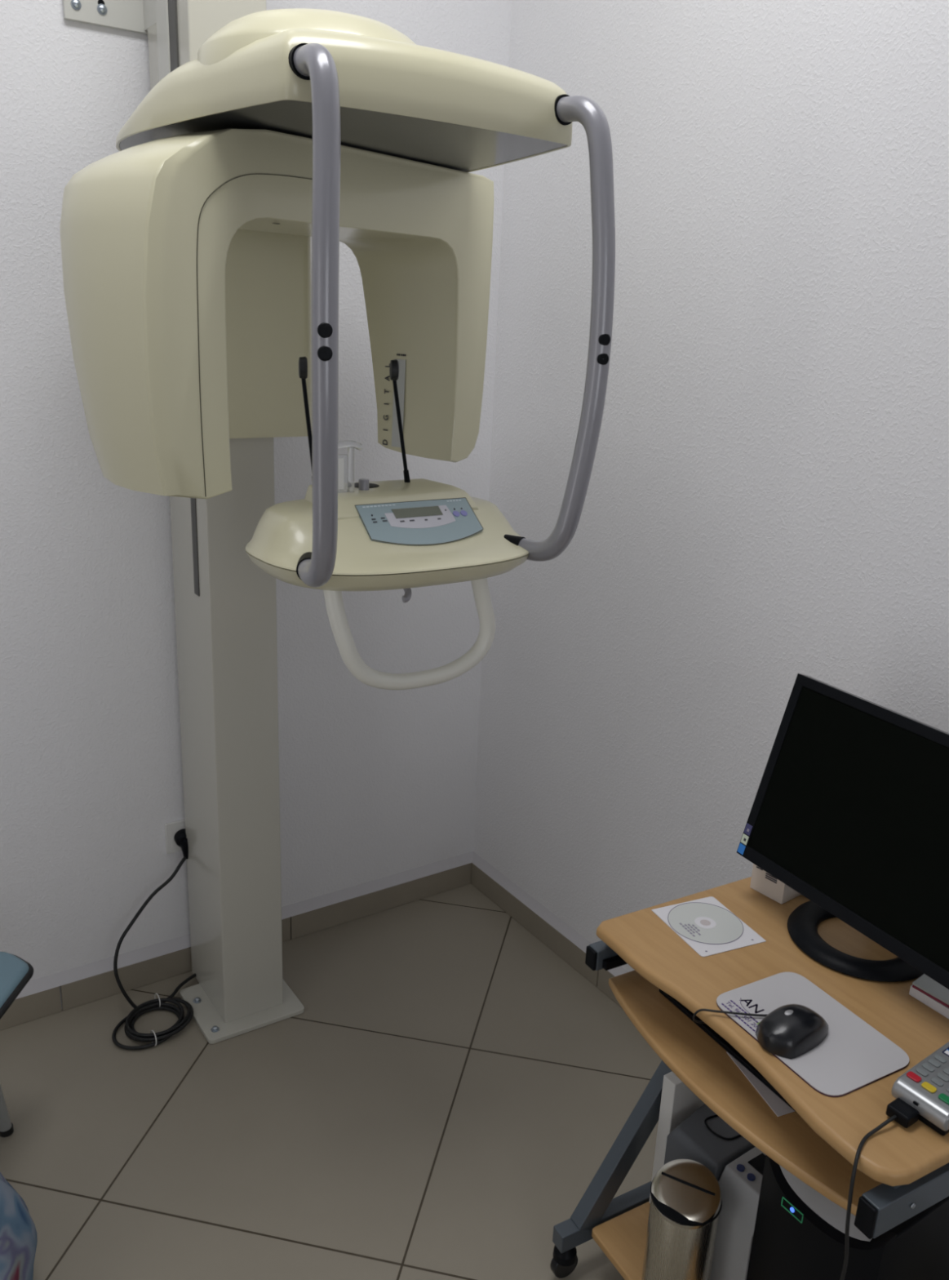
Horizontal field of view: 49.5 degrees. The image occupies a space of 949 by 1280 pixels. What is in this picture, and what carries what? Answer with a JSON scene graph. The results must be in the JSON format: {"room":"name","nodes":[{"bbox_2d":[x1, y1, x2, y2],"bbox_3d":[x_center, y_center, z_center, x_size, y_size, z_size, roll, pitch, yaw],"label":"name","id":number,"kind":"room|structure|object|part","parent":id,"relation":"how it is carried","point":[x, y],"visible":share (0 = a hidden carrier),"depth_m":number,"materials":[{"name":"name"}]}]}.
{"room":"radiology room","nodes":[
{"label":"radiology room","id":0,"kind":"room"},
{"bbox_2d":[0,0,511,1008],"bbox_3d":[-1.216,-0.648,1.893,3.000,3.300,0.100,-9,21,-33],"label":"wall","id":1,"kind":"structure","parent":0,"point":[375,783],"depth_m":2.39,"materials":[{"name":"white paint"}]},
{"bbox_2d":[164,818,185,853],"bbox_3d":[-0.726,0.485,2.554,0.082,0.082,0.011,-9,21,-33],"label":"wall socket","id":2,"kind":"object","parent":1,"relation":"attached to","point":[171,828],"visible":0.5,"depth_m":2.54,"materials":[{"name":"white plastic"}]},
{"bbox_2d":[0,862,471,1030],"bbox_3d":[-1.251,0.906,2.329,2.980,0.072,0.009,-9,21,-33],"label":"baseboard","id":3,"kind":"structure","parent":1,"relation":"attached to","point":[33,1006],"depth_m":2.65,"materials":[{"name":"tile"}]},
{"bbox_2d":[15,851,473,999],"bbox_3d":[-1.249,0.856,2.314,3.000,0.033,0.008,-9,21,-33],"label":"trim","id":4,"kind":"structure","parent":1,"relation":"attached to","point":[67,976],"depth_m":2.79,"materials":[{"name":"grey tile"}]},
{"bbox_2d":[0,883,662,1279],"bbox_3d":[-0.148,1.501,0.776,3.200,0.050,4.200,-9,21,-33],"label":"floor","id":5,"kind":"structure","parent":0,"point":[447,1091],"depth_m":2.21,"materials":[{"name":"beige tile"}]},
{"bbox_2d":[0,951,33,1137],"bbox_3d":[-1.053,0.849,1.923,0.441,0.438,0.274,-1,18,-13],"label":"stool","id":6,"kind":"object","parent":5,"relation":"on","point":[15,972],"visible":1,"depth_m":1.94,"materials":[{"name":"blue plastic"}]},
{"bbox_3d":[-0.974,0.827,2.045,0.025,0.409,0.076,12,20,29],"label":"leg","id":7,"kind":"part","parent":6,"relation":"part of","materials":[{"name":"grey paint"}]},
{"bbox_3d":[-1.046,0.656,1.862,0.427,0.033,0.252,-1,18,-12],"label":"seat","id":8,"kind":"part","parent":6,"relation":"part of","materials":[{"name":"blue leather"}]},
{"bbox_2d":[0,1172,37,1279],"bbox_3d":[-0.861,1.006,1.701,0.245,0.282,0.340,-9,21,-33],"label":"cloth bag","id":9,"kind":"object","parent":5,"relation":"on","point":[18,1232],"visible":1,"depth_m":1.69,"materials":[{"name":"multicoloured fabric"}]},
{"bbox_2d":[111,828,195,1049],"bbox_3d":[-0.768,0.707,2.460,0.181,0.415,0.305,0,17,-8],"label":"power cord","id":10,"kind":"object","parent":5,"relation":"on","point":[180,837],"visible":0.98,"depth_m":2.47,"materials":[{"name":"black plastic"}]},
{"bbox_2d":[59,0,615,1044],"bbox_3d":[-0.321,-0.440,1.850,0.799,2.999,1.069,-9,21,-33],"label":"machine","id":11,"kind":"object","parent":5,"relation":"on","point":[202,337],"visible":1,"depth_m":1.62,"materials":[{"name":"beige plastic"}]},
{"bbox_3d":[-0.620,-1.220,1.990,0.018,0.062,0.098,-9,21,-33],"label":"bracket arm","id":12,"kind":"part","parent":11,"relation":"part of","materials":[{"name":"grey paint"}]},
{"bbox_3d":[-0.570,-1.465,1.829,0.007,1.050,0.062,-9,21,-33],"label":"guide rail","id":13,"kind":"part","parent":11,"relation":"part of","materials":[{"name":"white metal"}]},
{"bbox_3d":[-0.579,0.897,2.554,0.243,0.012,0.227,-9,21,-33],"label":"plate","id":14,"kind":"part","parent":11,"relation":"part of","materials":[{"name":"grey metal"}]},
{"bbox_3d":[-0.313,-0.558,1.788,0.262,0.533,0.798,15,21,36],"label":"rotating arm","id":15,"kind":"part","parent":11,"relation":"part of","materials":[{"name":"beige plastic"}]},
{"bbox_3d":[-0.263,-0.330,1.644,0.010,0.190,0.055,6,18,13],"label":"temple rod","id":16,"kind":"part","parent":11,"relation":"part of","materials":[{"name":"black plastic"}]},
{"bbox_3d":[-0.245,-0.814,1.706,0.580,0.005,0.750,-9,21,-33],"label":"underside panel","id":17,"kind":"part","parent":11,"relation":"part of","materials":[{"name":"grey plastic"}]},
{"bbox_2d":[359,478,368,490],"bbox_3d":[-0.182,-0.254,1.689,0.017,0.021,0.017,-9,21,-33],"label":"knob","id":18,"kind":"object","parent":11,"relation":"attached to","point":[363,482],"depth_m":1.68,"materials":[{"name":"grey paint"}]},
{"bbox_3d":[-0.131,-0.187,1.697,0.477,0.068,0.340,-9,21,-33],"label":"control panel","id":19,"kind":"part","parent":11,"relation":"part of","materials":[{"name":"beige plastic"}]},
{"bbox_3d":[-0.133,-0.134,1.713,0.477,0.040,0.340,-9,21,-33],"label":"panel","id":20,"kind":"part","parent":11,"relation":"part of","materials":[{"name":"beige plastic"}]},
{"bbox_3d":[-0.125,-0.353,1.735,0.010,0.186,0.065,11,19,24],"label":"temple rod","id":21,"kind":"part","parent":11,"relation":"part of","materials":[{"name":"black plastic"}]},
{"bbox_3d":[-0.105,-0.072,1.593,0.018,0.024,0.022,-9,21,-33],"label":"release lever","id":22,"kind":"part","parent":11,"relation":"part of","materials":[{"name":"grey paint"}]},
{"bbox_3d":[-0.099,-0.012,1.658,0.312,0.189,0.037,-9,21,-33],"label":"grab handle","id":23,"kind":"part","parent":11,"relation":"part of","materials":[{"name":"white plastic"}]},
{"bbox_3d":[-0.084,-0.188,1.664,0.211,0.062,0.081,-9,21,-33],"label":"keypad plate","id":24,"kind":"part","parent":11,"relation":"part of","materials":[{"name":"teal"}]},
{"bbox_2d":[550,876,948,1279],"bbox_3d":[0.521,0.852,1.627,0.527,0.721,0.613,-7,20,-29],"label":"computer desk","id":25,"kind":"object","parent":5,"relation":"on","point":[902,1172],"visible":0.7,"depth_m":1.50,"materials":[{"name":"brown wood"}]},
{"bbox_2d":[553,1244,577,1266],"bbox_3d":[0.163,1.089,1.838,0.042,0.031,0.042,-9,21,-33],"label":"caster wheel","id":26,"kind":"object","parent":25,"relation":"attached to","point":[565,1255],"depth_m":1.82,"materials":[{"name":"black plastic"}]},
{"bbox_3d":[0.389,0.493,1.783,0.450,0.036,0.026,-7,20,-29],"label":"rail","id":27,"kind":"part","parent":25,"relation":"part of","materials":[{"name":"grey metal"}]},
{"bbox_2d":[591,1201,650,1279],"bbox_3d":[0.482,1.101,1.693,0.348,0.016,0.515,-7,20,-29],"label":"shelf","id":28,"kind":"object","parent":25,"relation":"attached to","point":[620,1232],"depth_m":1.81,"materials":[{"name":"brown wood"}]},
{"bbox_3d":[0.358,0.766,1.845,0.387,0.570,0.030,-7,20,-29],"label":"leg","id":29,"kind":"part","parent":25,"relation":"part of","materials":[{"name":"grey metal"}]},
{"bbox_2d":[649,1071,704,1203],"bbox_3d":[0.378,0.890,1.855,0.110,0.282,0.030,-9,21,-33],"label":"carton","id":30,"kind":"object","parent":25,"relation":"on","point":[678,1102],"visible":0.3,"depth_m":1.80,"materials":[{"name":"white cardboard"}]},
{"bbox_2d":[641,1159,722,1279],"bbox_3d":[0.332,0.970,1.659,0.112,0.242,0.112,-9,21,-33],"label":"waste bin","id":31,"kind":"object","parent":25,"relation":"on","point":[686,1206],"visible":1,"depth_m":1.61,"materials":[{"name":"silver metal"}]},
{"bbox_3d":[0.335,0.876,1.628,0.106,0.044,0.110,-9,21,-33],"label":"bin lid","id":32,"kind":"part","parent":31,"relation":"part of","materials":[{"name":"silver metal"}]},
{"bbox_2d":[652,896,766,956],"bbox_3d":[0.375,0.458,1.653,0.122,0.002,0.140,-5,19,-23],"label":"disc sleeve","id":33,"kind":"object","parent":25,"relation":"on","point":[706,925],"visible":1,"depth_m":1.65,"materials":[{"name":"white paper"}]},
{"bbox_2d":[664,1103,766,1279],"bbox_3d":[0.421,0.952,1.737,0.128,0.237,0.219,-9,21,-33],"label":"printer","id":34,"kind":"object","parent":25,"relation":"on","point":[704,1138],"visible":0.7,"depth_m":1.67,"materials":[{"name":"grey plastic"}]},
{"bbox_2d":[659,988,796,1112],"bbox_3d":[0.447,0.611,1.519,0.117,0.016,0.405,-7,20,-29],"label":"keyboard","id":35,"kind":"object","parent":25,"relation":"on","point":[714,1035],"visible":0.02,"depth_m":1.53,"materials":[{"name":"black plastic"}]},
{"bbox_2d":[608,969,882,1216],"bbox_3d":[0.470,0.620,1.548,0.362,0.016,0.520,-7,20,-29],"label":"keyboard tray","id":36,"kind":"object","parent":25,"relation":"on","point":[697,1060],"depth_m":1.45,"materials":[{"name":"brown wood"}]},
{"bbox_2d":[726,1051,795,1116],"bbox_3d":[0.399,0.633,1.466,0.042,0.001,0.136,-9,21,-33],"label":"paper sheet","id":37,"kind":"object","parent":25,"relation":"on","point":[779,1106],"visible":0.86,"depth_m":1.45,"materials":[{"name":"white paper"}]},
{"bbox_2d":[750,863,801,904],"bbox_3d":[0.519,0.402,1.756,0.061,0.060,0.066,-11,22,-37],"label":"carton","id":38,"kind":"object","parent":25,"relation":"on","point":[762,882],"visible":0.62,"depth_m":1.74,"materials":[{"name":"beige cardboard"}]},
{"bbox_2d":[756,866,777,884],"bbox_3d":[0.493,0.396,1.737,0.001,0.014,0.043,-11,22,-37],"label":"print","id":39,"kind":"object","parent":38,"relation":"on","point":[763,877],"depth_m":1.74,"materials":[{"name":"grey paper"}]},
{"bbox_2d":[716,972,909,1097],"bbox_3d":[0.461,0.535,1.414,0.164,0.004,0.224,-7,20,-28],"label":"mouse pad","id":40,"kind":"object","parent":25,"relation":"on","point":[853,1055],"visible":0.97,"depth_m":1.40,"materials":[{"name":"grey plastic"}]},
{"bbox_2d":[721,1000,759,1032],"bbox_3d":[0.378,0.526,1.427,0.019,0.001,0.083,-7,20,-28],"label":"print","id":41,"kind":"object","parent":40,"relation":"on","point":[749,1024],"depth_m":1.44,"materials":[{"name":"blue"}]},
{"bbox_2d":[693,1004,828,1059],"bbox_3d":[0.396,0.539,1.437,0.131,0.110,0.167,-9,21,-33],"label":"computer mouse","id":42,"kind":"object","parent":40,"relation":"on","point":[790,1031],"visible":0.92,"depth_m":1.37,"materials":[{"name":"black plastic"}]},
{"bbox_2d":[737,673,948,989],"bbox_3d":[0.640,0.303,1.539,0.230,0.388,0.482,-9,21,-33],"label":"monitor","id":43,"kind":"object","parent":25,"relation":"on","point":[850,811],"visible":1,"depth_m":1.54,"materials":[{"name":"black plastic"}]},
{"bbox_2d":[746,1155,948,1279],"bbox_3d":[0.619,0.929,1.581,0.385,0.389,0.198,-9,21,-33],"label":"computer tower","id":44,"kind":"object","parent":25,"relation":"on","point":[800,1233],"visible":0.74,"depth_m":1.44,"materials":[{"name":"black plastic"}]},
{"bbox_2d":[840,1041,948,1279],"bbox_3d":[0.546,0.723,1.310,0.292,0.376,0.079,-9,21,-33],"label":"card terminal","id":45,"kind":"object","parent":25,"relation":"on","point":[922,1093],"visible":1,"depth_m":1.25,"materials":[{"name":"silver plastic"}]},
{"bbox_3d":[0.660,0.644,1.307,0.466,0.044,0.026,-7,20,-29],"label":"rail","id":46,"kind":"part","parent":25,"relation":"part of","materials":[{"name":"grey metal"}]},
{"bbox_2d":[909,984,948,1018],"bbox_3d":[0.701,0.521,1.474,0.086,0.015,0.130,-9,21,-33],"label":"paper stack","id":47,"kind":"object","parent":25,"relation":"on","point":[932,1003],"visible":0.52,"depth_m":1.47,"materials":[{"name":"white paper"}]},
{"bbox_2d":[912,973,948,1008],"bbox_3d":[0.692,0.512,1.463,0.064,0.008,0.123,-12,22,-39],"label":"booklet","id":48,"kind":"object","parent":47,"relation":"on","point":[924,984],"visible":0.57,"depth_m":1.48,"materials":[{"name":"grey paper"}]},
{"bbox_2d":[473,0,948,972],"bbox_3d":[1.182,-0.315,1.155,0.100,3.300,4.100,-9,21,-33],"label":"wall","id":49,"kind":"structure","parent":0,"point":[766,503],"depth_m":2.11,"materials":[{"name":"white paint"}]},
{"bbox_2d":[471,862,622,1007],"bbox_3d":[1.070,1.232,1.604,0.009,0.072,3.900,-9,21,-33],"label":"baseboard","id":50,"kind":"structure","parent":49,"relation":"attached to","point":[556,941],"depth_m":2.85,"materials":[{"name":"tile"}]},
{"bbox_2d":[471,851,628,976],"bbox_3d":[1.100,1.195,1.550,0.008,0.033,4.000,-9,21,-33],"label":"trim","id":51,"kind":"structure","parent":49,"relation":"attached to","point":[540,909],"depth_m":2.87,"materials":[{"name":"grey tile"}]}
]}

